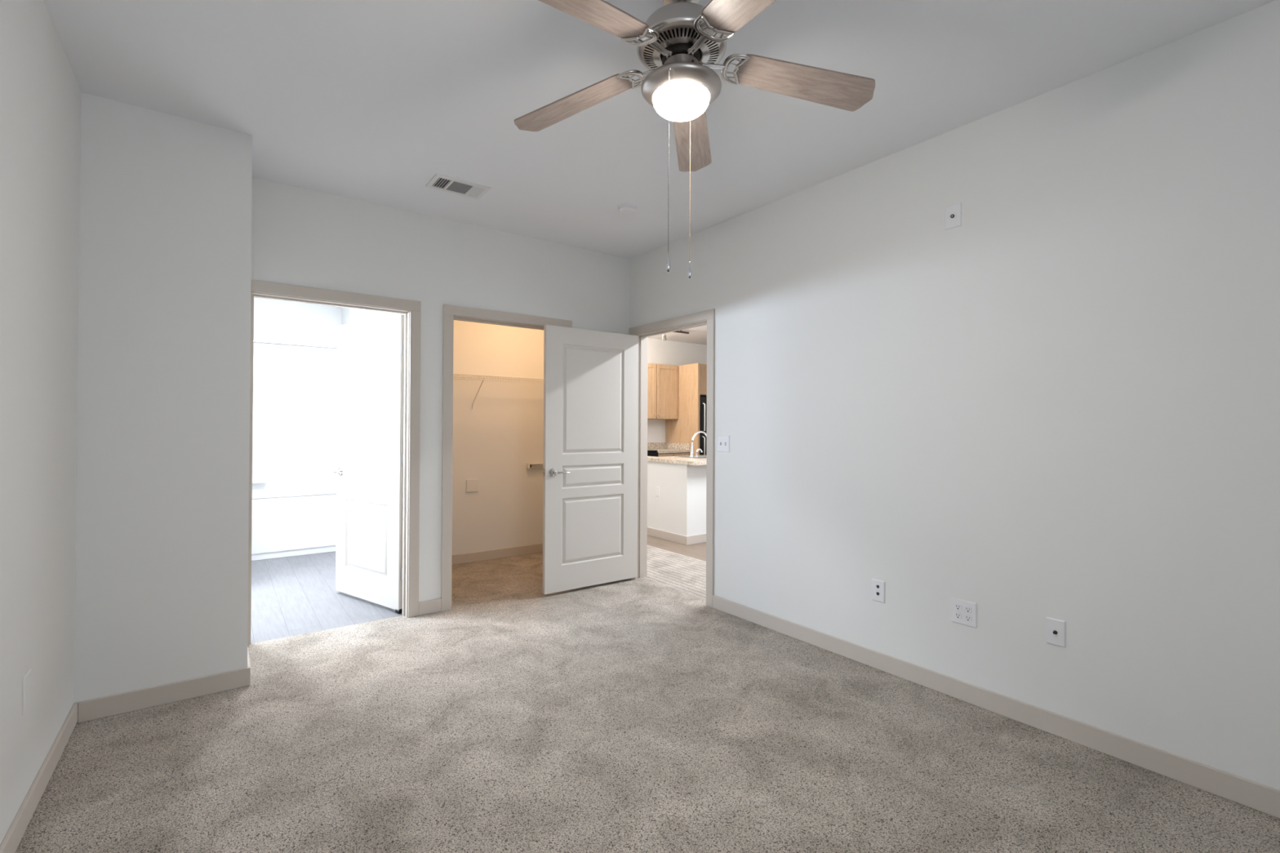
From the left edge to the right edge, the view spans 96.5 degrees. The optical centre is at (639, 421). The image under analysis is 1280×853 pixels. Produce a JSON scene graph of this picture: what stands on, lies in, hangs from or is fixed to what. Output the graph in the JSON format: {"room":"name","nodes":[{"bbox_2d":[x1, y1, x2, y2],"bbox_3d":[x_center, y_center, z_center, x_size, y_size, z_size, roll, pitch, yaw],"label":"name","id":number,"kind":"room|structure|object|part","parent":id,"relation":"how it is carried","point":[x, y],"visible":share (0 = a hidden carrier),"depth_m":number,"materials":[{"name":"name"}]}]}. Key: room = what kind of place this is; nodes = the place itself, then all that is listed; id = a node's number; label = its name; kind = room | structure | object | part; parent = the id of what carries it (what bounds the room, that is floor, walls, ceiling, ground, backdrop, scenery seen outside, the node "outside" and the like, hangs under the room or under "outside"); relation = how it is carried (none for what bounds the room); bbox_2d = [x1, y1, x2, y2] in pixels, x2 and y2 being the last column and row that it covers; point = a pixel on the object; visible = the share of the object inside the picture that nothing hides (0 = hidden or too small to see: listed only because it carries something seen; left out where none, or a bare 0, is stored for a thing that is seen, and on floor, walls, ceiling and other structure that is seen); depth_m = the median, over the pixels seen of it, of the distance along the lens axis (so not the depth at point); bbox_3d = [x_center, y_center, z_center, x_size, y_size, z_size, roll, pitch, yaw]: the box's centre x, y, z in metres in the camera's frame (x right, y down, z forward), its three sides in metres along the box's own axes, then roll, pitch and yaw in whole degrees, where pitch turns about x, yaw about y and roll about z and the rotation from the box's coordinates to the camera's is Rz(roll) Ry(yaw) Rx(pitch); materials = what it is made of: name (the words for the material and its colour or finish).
{"room":"empty bedroom","nodes":[
{"label":"empty bedroom","id":0,"kind":"room"},
{"bbox_2d":[0,0,80,845],"bbox_3d":[-1.246,-0.072,0.757,0.120,2.740,5.596,1,-1,-36],"label":"wall","id":1,"kind":"structure","parent":0,"point":[40,91],"depth_m":1.91,"materials":[{"name":"white paint"}]},
{"bbox_2d":[22,668,31,715],"bbox_3d":[-1.975,0.871,1.840,0.006,0.121,0.078,1,-1,-36],"label":"wall plate","id":2,"kind":"object","parent":1,"relation":"attached to","point":[26,678],"visible":1,"depth_m":1.83,"materials":[{"name":"white paint"}]},
{"bbox_2d":[0,702,78,852],"bbox_3d":[-1.049,1.249,0.584,0.013,0.083,4.694,1,-1,-36],"label":"baseboard","id":3,"kind":"structure","parent":1,"relation":"attached to","point":[16,830],"depth_m":1.94,"materials":[{"name":"beige paint"}]},
{"bbox_2d":[74,92,252,702],"bbox_3d":[-2.366,-0.061,2.899,0.618,2.740,0.587,1,-1,-36],"label":"wall","id":4,"kind":"structure","parent":0,"point":[163,442],"depth_m":2.64,"materials":[{"name":"white paint"}]},
{"bbox_2d":[77,645,250,723],"bbox_3d":[-2.353,1.264,2.885,0.618,0.090,0.584,1,-1,-36],"label":"baseboard","id":5,"kind":"structure","parent":4,"relation":"attached to","point":[145,698],"depth_m":2.63,"materials":[{"name":"beige paint"}]},
{"bbox_2d":[252,297,341,499],"bbox_3d":[-4.699,-0.049,5.705,3.200,2.740,0.140,1,-1,-36],"label":"wall","id":6,"kind":"structure","parent":0,"point":[274,320],"depth_m":6.29,"materials":[{"name":"white paint"}]},
{"bbox_2d":[252,362,337,498],"bbox_3d":[-4.037,0.099,6.096,1.502,1.445,0.013,1,-1,-36],"label":"tub surround","id":7,"kind":"object","parent":6,"relation":"attached to","point":[295,441],"visible":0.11,"depth_m":6.27,"materials":[{"name":"white"}]},
{"bbox_2d":[252,479,266,483],"bbox_3d":[-4.069,0.632,6.011,0.230,0.037,0.080,1,-1,-36],"label":"soap shelf","id":8,"kind":"object","parent":7,"relation":"attached to","point":[261,481],"visible":0.6,"depth_m":6.01,"materials":[{"name":"white ceramic"}]},
{"bbox_2d":[341,306,399,324],"bbox_3d":[-2.482,-0.043,5.342,0.100,2.740,3.254,1,-1,-36],"label":"wall","id":9,"kind":"structure","parent":0,"point":[348,316],"depth_m":5.73,"materials":[{"name":"white paint"}]},
{"bbox_2d":[253,340,337,349],"bbox_3d":[-3.592,-0.759,5.505,1.503,0.060,0.060,1,-1,-36],"label":"shower rod","id":10,"kind":"object","parent":9,"relation":"attached to","point":[255,341],"visible":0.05,"depth_m":5.64,"materials":[{"name":"silver metal"}]},
{"bbox_2d":[251,177,630,602],"bbox_3d":[-1.522,-0.049,3.957,3.472,2.740,0.115,1,-1,-36],"label":"wall","id":11,"kind":"structure","parent":0,"point":[300,237],"depth_m":3.94,"materials":[{"name":"white paint"}]},
{"bbox_2d":[247,280,421,647],"bbox_3d":[-1.952,0.248,3.639,1.026,2.138,0.143,1,-1,-36],"label":"trim","id":12,"kind":"structure","parent":11,"relation":"attached to","point":[411,309],"depth_m":3.85,"materials":[{"name":"beige paint"}]},
{"bbox_2d":[333,314,404,613],"bbox_3d":[-1.978,0.292,4.173,0.854,2.056,0.165,0,-1,35],"label":"door","id":13,"kind":"structure","parent":11,"relation":"in","point":[369,472],"depth_m":4.13,"materials":[{"name":"white paint"}]},
{"bbox_2d":[418,598,441,615],"bbox_3d":[-1.444,1.276,3.929,0.153,0.090,0.013,1,-1,-36],"label":"baseboard","id":14,"kind":"structure","parent":11,"relation":"attached to","point":[429,606],"depth_m":3.92,"materials":[{"name":"beige paint"}]},
{"bbox_2d":[440,304,572,611],"bbox_3d":[-1.003,0.257,4.338,1.025,2.138,0.143,1,-1,-36],"label":"trim","id":15,"kind":"structure","parent":11,"relation":"attached to","point":[451,313],"depth_m":4.00,"materials":[{"name":"beige paint"}]},
{"bbox_2d":[452,320,543,555],"bbox_3d":[-1.538,-0.037,5.525,1.638,2.740,0.120,1,-1,-36],"label":"wall","id":16,"kind":"structure","parent":0,"point":[495,438],"depth_m":5.56,"materials":[{"name":"white paint"}]},
{"bbox_2d":[466,479,478,492],"bbox_3d":[-1.585,0.609,5.405,0.116,0.118,0.012,1,-1,-36],"label":"access cover","id":17,"kind":"object","parent":16,"relation":"attached to","point":[472,485],"visible":1,"depth_m":5.40,"materials":[{"name":"white paint"}]},
{"bbox_2d":[452,543,542,564],"bbox_3d":[-1.498,1.288,5.466,1.623,0.090,0.013,1,-1,-36],"label":"baseboard","id":18,"kind":"structure","parent":16,"relation":"attached to","point":[532,548],"depth_m":5.54,"materials":[{"name":"beige paint"}]},
{"bbox_2d":[453,373,543,406],"bbox_3d":[-1.411,-0.266,5.356,1.622,0.306,0.306,1,-1,-36],"label":"wire shelf","id":19,"kind":"object","parent":16,"relation":"attached to","point":[540,380],"visible":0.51,"depth_m":5.34,"materials":[{"name":"white metal"}]},
{"bbox_3d":[-1.408,-0.393,5.354,1.618,0.048,0.297,1,-1,-36],"label":"rail","id":20,"kind":"part","parent":19,"relation":"part of","materials":[{"name":"white metal"}]},
{"bbox_2d":[526,462,543,468],"bbox_3d":[-0.983,0.449,5.831,0.363,0.054,0.042,1,-1,-36],"label":"closet rod","id":21,"kind":"object","parent":16,"relation":"attached to","point":[529,465],"visible":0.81,"depth_m":5.73,"materials":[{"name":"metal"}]},
{"bbox_2d":[15,535,1279,852],"bbox_3d":[0.666,1.383,4.304,10.200,0.100,9.050,1,-1,-36],"label":"floor","id":22,"kind":"structure","parent":0,"point":[632,715],"depth_m":2.27,"materials":[{"name":"carpet"}]},
{"bbox_2d":[251,493,336,560],"bbox_3d":[-3.816,1.075,5.784,1.495,0.500,0.763,1,-1,-36],"label":"bathtub","id":23,"kind":"object","parent":22,"relation":"on","point":[283,526],"visible":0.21,"depth_m":5.64,"materials":[{"name":"white ceramic"}]},
{"bbox_2d":[647,449,657,457],"bbox_3d":[-0.218,0.823,8.737,0.757,1.040,0.648,1,-1,-36],"label":"range","id":24,"kind":"object","parent":22,"relation":"on","point":[650,452],"visible":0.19,"depth_m":8.65,"materials":[{"name":"black metal"}]},
{"bbox_2d":[647,449,657,452],"bbox_3d":[-0.222,0.454,8.747,0.757,0.026,0.630,1,-1,-36],"label":"cooktop","id":25,"kind":"object","parent":24,"relation":"in","point":[648,451],"depth_m":8.68,"materials":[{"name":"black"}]},
{"bbox_3d":[-0.038,0.516,8.495,0.755,0.092,0.042,1,-1,-36],"label":"control panel","id":26,"kind":"part","parent":24,"relation":"part of","materials":[{"name":"black"}]},
{"bbox_2d":[657,452,688,457],"bbox_3d":[0.343,0.933,9.178,0.655,0.872,0.614,1,-1,-36],"label":"base cabinet","id":27,"kind":"object","parent":22,"relation":"on","point":[683,453],"visible":0.1,"depth_m":8.94,"materials":[{"name":"brown wood"}]},
{"bbox_3d":[0.389,0.570,8.843,0.315,0.132,0.019,1,-1,-36],"label":"drawer","id":28,"kind":"part","parent":27,"relation":"part of","materials":[{"name":"brown wood"}]},
{"bbox_2d":[647,442,690,453],"bbox_3d":[0.349,0.425,9.175,0.663,0.142,0.633,1,-1,-36],"label":"countertop","id":29,"kind":"structure","parent":27,"relation":"on","point":[669,447],"depth_m":9.31,"materials":[{"name":"stone"}]},
{"bbox_3d":[0.654,0.573,9.039,0.315,0.132,0.019,1,-1,-36],"label":"drawer","id":30,"kind":"part","parent":27,"relation":"part of","materials":[{"name":"brown wood"}]},
{"bbox_2d":[665,363,699,455],"bbox_3d":[0.685,0.229,9.317,0.040,2.285,0.810,1,-1,-36],"label":"end panel","id":31,"kind":"object","parent":22,"relation":"on","point":[681,430],"visible":0.36,"depth_m":9.19,"materials":[{"name":"brown wood"}]},
{"bbox_2d":[699,396,706,455],"bbox_3d":[1.094,0.482,9.573,0.895,1.745,0.841,1,-1,-36],"label":"refrigerator","id":32,"kind":"object","parent":22,"relation":"on","point":[703,400],"visible":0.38,"depth_m":9.04,"materials":[{"name":"black metal"}]},
{"bbox_3d":[1.289,0.744,9.304,0.889,1.060,0.057,1,-1,-36],"label":"fridge door","id":33,"kind":"part","parent":32,"relation":"part of","materials":[{"name":"black metal"}]},
{"bbox_3d":[1.292,-0.095,9.311,0.889,0.587,0.057,1,-1,-36],"label":"freezer door","id":34,"kind":"part","parent":32,"relation":"part of","materials":[{"name":"black metal"}]},
{"bbox_3d":[1.011,-0.060,9.030,0.026,0.482,0.062,1,-1,-36],"label":"handle","id":35,"kind":"part","parent":32,"relation":"part of","materials":[{"name":"silver metal"}]},
{"bbox_3d":[1.009,0.530,9.026,0.026,0.602,0.062,1,-1,-36],"label":"handle","id":36,"kind":"part","parent":32,"relation":"part of","materials":[{"name":"silver metal"}]},
{"bbox_2d":[43,0,1275,345],"bbox_3d":[0.648,-1.457,4.366,10.400,0.100,9.150,1,-1,-36],"label":"ceiling","id":37,"kind":"structure","parent":0,"point":[364,100],"depth_m":2.43,"materials":[{"name":"white paint"}]},
{"bbox_2d":[426,173,490,199],"bbox_3d":[-1.099,-1.417,3.458,0.325,0.008,0.212,1,-1,-36],"label":"ceiling vent","id":38,"kind":"object","parent":37,"relation":"in","point":[439,182],"visible":1,"depth_m":3.45,"materials":[{"name":"white metal"}]},
{"bbox_2d":[617,203,637,215],"bbox_3d":[-0.081,-1.396,3.779,0.132,0.037,0.132,1,-1,-36],"label":"smoke detector","id":39,"kind":"object","parent":37,"relation":"attached to","point":[628,209],"visible":1,"depth_m":3.74,"materials":[{"name":"white plastic"}]},
{"bbox_3d":[-0.081,-1.409,3.779,0.132,0.010,0.132,1,-1,-36],"label":"mounting plate","id":40,"kind":"part","parent":39,"relation":"part of","materials":[{"name":"white plastic"}]},
{"bbox_2d":[662,333,666,340],"bbox_3d":[0.330,-1.235,8.394,0.077,0.100,0.095,1,-1,-36],"label":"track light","id":41,"kind":"object","parent":37,"relation":"attached to","point":[664,336],"depth_m":8.38,"materials":[{"name":"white metal"}]},
{"bbox_3d":[0.356,-1.238,8.408,0.071,0.106,0.103,0,0,9],"label":"lamp shade","id":42,"kind":"part","parent":41,"relation":"part of","materials":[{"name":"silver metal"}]},
{"bbox_2d":[672,330,688,333],"bbox_3d":[0.583,-1.334,8.581,0.304,0.032,0.095,1,-1,-36],"label":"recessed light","id":43,"kind":"object","parent":37,"relation":"in","point":[677,331],"depth_m":8.64,"materials":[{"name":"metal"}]},
{"bbox_2d":[514,0,875,278],"bbox_3d":[0.124,-0.942,1.843,1.274,0.972,1.281,1,-1,-36],"label":"ceiling fan","id":44,"kind":"object","parent":37,"relation":"hanging from","point":[681,43],"visible":1,"depth_m":1.86,"materials":[{"name":"brown wood"}]},
{"bbox_3d":[-0.249,-1.155,2.087,0.486,0.082,0.142,0,0,28],"label":"blade","id":45,"kind":"part","parent":44,"relation":"part of","materials":[{"name":"brown wood"}]},
{"bbox_3d":[-0.175,-1.158,1.581,0.486,0.082,0.142,1,-1,-44],"label":"blade","id":46,"kind":"part","parent":44,"relation":"part of","materials":[{"name":"brown wood"}]},
{"bbox_3d":[0.091,-0.800,1.758,0.003,0.578,0.026,0,0,18],"label":"pull chain","id":47,"kind":"part","parent":44,"relation":"part of","materials":[{"name":"silver metal"}]},
{"bbox_3d":[0.136,-1.043,1.884,0.186,0.065,0.186,1,-1,-36],"label":"lamp shade","id":48,"kind":"part","parent":44,"relation":"part of","materials":[{"name":"white glass"}]},
{"bbox_3d":[0.173,-0.821,1.988,0.004,0.532,0.027,0,0,11],"label":"pull chain","id":49,"kind":"part","parent":44,"relation":"part of","materials":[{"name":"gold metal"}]},
{"bbox_3d":[0.209,-1.151,2.313,0.142,0.082,0.486,0,0,10],"label":"blade","id":50,"kind":"part","parent":44,"relation":"part of","materials":[{"name":"brown wood"}]},
{"bbox_3d":[0.329,-1.157,1.495,0.142,0.082,0.486,0,0,-26],"label":"blade","id":51,"kind":"part","parent":44,"relation":"part of","materials":[{"name":"brown wood"}]},
{"bbox_3d":[0.566,-1.152,1.948,0.486,0.082,0.142,0,0,-8],"label":"blade","id":52,"kind":"part","parent":44,"relation":"part of","materials":[{"name":"brown wood"}]},
{"bbox_2d":[647,461,706,536],"bbox_3d":[1.720,0.927,7.946,3.990,0.875,1.340,1,-1,-36],"label":"wall","id":53,"kind":"structure","parent":0,"point":[680,508],"depth_m":6.38,"materials":[{"name":"white paint"}]},
{"bbox_2d":[655,486,659,497],"bbox_3d":[0.202,0.817,6.637,0.008,0.113,0.072,1,-1,-36],"label":"wall outlet","id":54,"kind":"object","parent":53,"relation":"attached to","point":[657,488],"visible":1,"depth_m":6.63,"materials":[{"name":"white paint"}]},
{"bbox_2d":[647,527,706,545],"bbox_3d":[1.717,1.317,7.934,4.003,0.095,1.353,1,-1,-36],"label":"baseboard","id":55,"kind":"structure","parent":53,"relation":"attached to","point":[697,539],"depth_m":6.35,"materials":[{"name":"beige paint"}]},
{"bbox_2d":[647,454,706,465],"bbox_3d":[1.728,0.469,7.879,3.963,0.046,1.482,1,-1,-36],"label":"countertop","id":56,"kind":"structure","parent":53,"relation":"on","point":[673,460],"depth_m":6.48,"materials":[{"name":"stone"}]},
{"bbox_2d":[677,455,706,457],"bbox_3d":[0.844,0.517,7.041,0.716,0.169,0.416,1,-1,-36],"label":"sink","id":57,"kind":"object","parent":56,"relation":"in","point":[699,456],"visible":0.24,"depth_m":7.19,"materials":[{"name":"silver metal"}]},
{"bbox_2d":[694,448,702,457],"bbox_3d":[0.718,0.384,7.011,0.113,0.103,0.043,1,-1,-36],"label":"soap dispenser","id":58,"kind":"object","parent":57,"relation":"on","point":[698,449],"visible":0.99,"depth_m":6.99,"materials":[{"name":"silver metal"}]},
{"bbox_2d":[689,431,706,457],"bbox_3d":[0.722,0.275,6.976,0.292,0.313,0.062,1,-1,-36],"label":"faucet","id":59,"kind":"object","parent":56,"relation":"on","point":[698,432],"visible":0.91,"depth_m":6.91,"materials":[{"name":"silver metal"}]},
{"bbox_3d":[0.735,0.216,6.974,0.275,0.195,0.025,1,-1,-32],"label":"spout","id":60,"kind":"part","parent":59,"relation":"part of","materials":[{"name":"silver metal"}]},
{"bbox_2d":[647,337,706,448],"bbox_3d":[0.013,-0.001,9.400,5.227,2.740,0.120,1,-1,-36],"label":"wall","id":61,"kind":"structure","parent":0,"point":[660,351],"depth_m":9.65,"materials":[{"name":"white paint"}]},
{"bbox_2d":[647,363,678,419],"bbox_3d":[0.173,-0.474,9.217,0.905,0.885,0.369,1,-1,-36],"label":"upper cabinet","id":62,"kind":"object","parent":61,"relation":"attached to","point":[662,379],"visible":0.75,"depth_m":9.18,"materials":[{"name":"brown wood"}]},
{"bbox_3d":[0.077,-0.476,8.966,0.436,0.863,0.019,1,-1,-36],"label":"door","id":63,"kind":"part","parent":62,"relation":"part of","materials":[{"name":"brown wood"}]},
{"bbox_3d":[0.441,-0.472,9.234,0.436,0.863,0.019,1,-1,-36],"label":"door","id":64,"kind":"part","parent":62,"relation":"part of","materials":[{"name":"brown wood"}]},
{"bbox_2d":[647,442,689,449],"bbox_3d":[0.347,0.404,9.178,0.663,0.101,0.628,1,-1,-36],"label":"backsplash","id":65,"kind":"structure","parent":61,"relation":"attached to","point":[650,445],"depth_m":9.43,"materials":[{"name":"stone"}]},
{"bbox_2d":[699,364,706,396],"bbox_3d":[1.077,-0.663,9.611,0.915,0.495,0.809,1,-1,-36],"label":"upper cabinet","id":66,"kind":"object","parent":61,"relation":"attached to","point":[703,367],"visible":0.19,"depth_m":9.11,"materials":[{"name":"brown wood"}]},
{"bbox_2d":[630,0,1279,791],"bbox_3d":[0.523,-0.038,4.205,0.115,2.740,9.050,1,-1,-36],"label":"wall","id":67,"kind":"structure","parent":0,"point":[1061,401],"depth_m":2.46,"materials":[{"name":"white paint"}]},
{"bbox_2d":[542,324,638,594],"bbox_3d":[-0.375,0.291,4.581,0.886,2.035,0.165,1,-1,-36],"label":"door","id":68,"kind":"structure","parent":67,"relation":"in","point":[591,377],"depth_m":4.54,"materials":[{"name":"white paint"}]},
{"bbox_3d":[-0.588,0.391,4.336,0.121,0.017,0.027,0,-1,-30],"label":"lever","id":69,"kind":"part","parent":68,"relation":"part of","materials":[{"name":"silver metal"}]},
{"bbox_2d":[628,308,715,607],"bbox_3d":[0.267,0.264,4.548,0.143,2.138,1.050,1,-1,-36],"label":"trim","id":70,"kind":"structure","parent":67,"relation":"attached to","point":[706,317],"depth_m":4.49,"materials":[{"name":"beige paint"}]},
{"bbox_2d":[717,435,729,452],"bbox_3d":[0.581,0.158,4.011,0.018,0.115,0.116,1,-1,-36],"label":"light switch","id":71,"kind":"object","parent":67,"relation":"attached to","point":[723,442],"visible":1,"depth_m":4.01,"materials":[{"name":"white plastic"}]},
{"bbox_2d":[871,578,884,603],"bbox_3d":[1.278,0.910,3.065,0.007,0.115,0.074,1,-1,-36],"label":"wall jack","id":72,"kind":"object","parent":67,"relation":"attached to","point":[877,586],"visible":1,"depth_m":3.06,"materials":[{"name":"white plastic"}]},
{"bbox_2d":[944,202,961,230],"bbox_3d":[1.514,-0.993,2.767,0.011,0.112,0.077,1,-1,-36],"label":"plate","id":73,"kind":"object","parent":67,"relation":"attached to","point":[953,214],"visible":1,"depth_m":2.76,"materials":[{"name":"white plastic"}]},
{"bbox_2d":[951,597,977,627],"bbox_3d":[1.536,0.909,2.714,0.009,0.115,0.116,1,-1,-36],"label":"power outlet","id":74,"kind":"object","parent":67,"relation":"attached to","point":[962,612],"visible":1,"depth_m":2.71,"materials":[{"name":"white plastic"}]},
{"bbox_2d":[954,612,961,618],"bbox_3d":[1.520,0.929,2.730,0.003,0.027,0.033,1,-1,-36],"label":"receptacle","id":75,"kind":"object","parent":74,"relation":"attached to","point":[957,615],"depth_m":2.73,"materials":[{"name":"white plastic"}]},
{"bbox_2d":[954,604,961,610],"bbox_3d":[1.520,0.888,2.731,0.003,0.027,0.033,1,-1,-36],"label":"receptacle","id":76,"kind":"object","parent":74,"relation":"attached to","point":[957,606],"depth_m":2.73,"materials":[{"name":"white plastic"}]},
{"bbox_2d":[964,614,972,622],"bbox_3d":[1.547,0.929,2.693,0.003,0.027,0.033,1,-1,-36],"label":"receptacle","id":77,"kind":"object","parent":74,"relation":"attached to","point":[967,618],"depth_m":2.69,"materials":[{"name":"white plastic"}]},
{"bbox_2d":[964,606,972,613],"bbox_3d":[1.547,0.888,2.694,0.003,0.027,0.033,1,-1,-36],"label":"receptacle","id":78,"kind":"object","parent":74,"relation":"attached to","point":[966,609],"depth_m":2.69,"materials":[{"name":"white plastic"}]},
{"bbox_2d":[712,595,1279,818],"bbox_3d":[1.777,1.278,2.378,0.013,0.090,4.229,1,-1,-36],"label":"baseboard","id":79,"kind":"structure","parent":67,"relation":"attached to","point":[1251,794],"depth_m":2.43,"materials":[{"name":"beige paint"}]},
{"bbox_2d":[1046,617,1065,648],"bbox_3d":[1.752,0.892,2.412,0.019,0.110,0.068,1,-1,-36],"label":"cable plate","id":80,"kind":"object","parent":67,"relation":"attached to","point":[1055,628],"visible":1,"depth_m":2.41,"materials":[{"name":"white plastic"}]}
]}

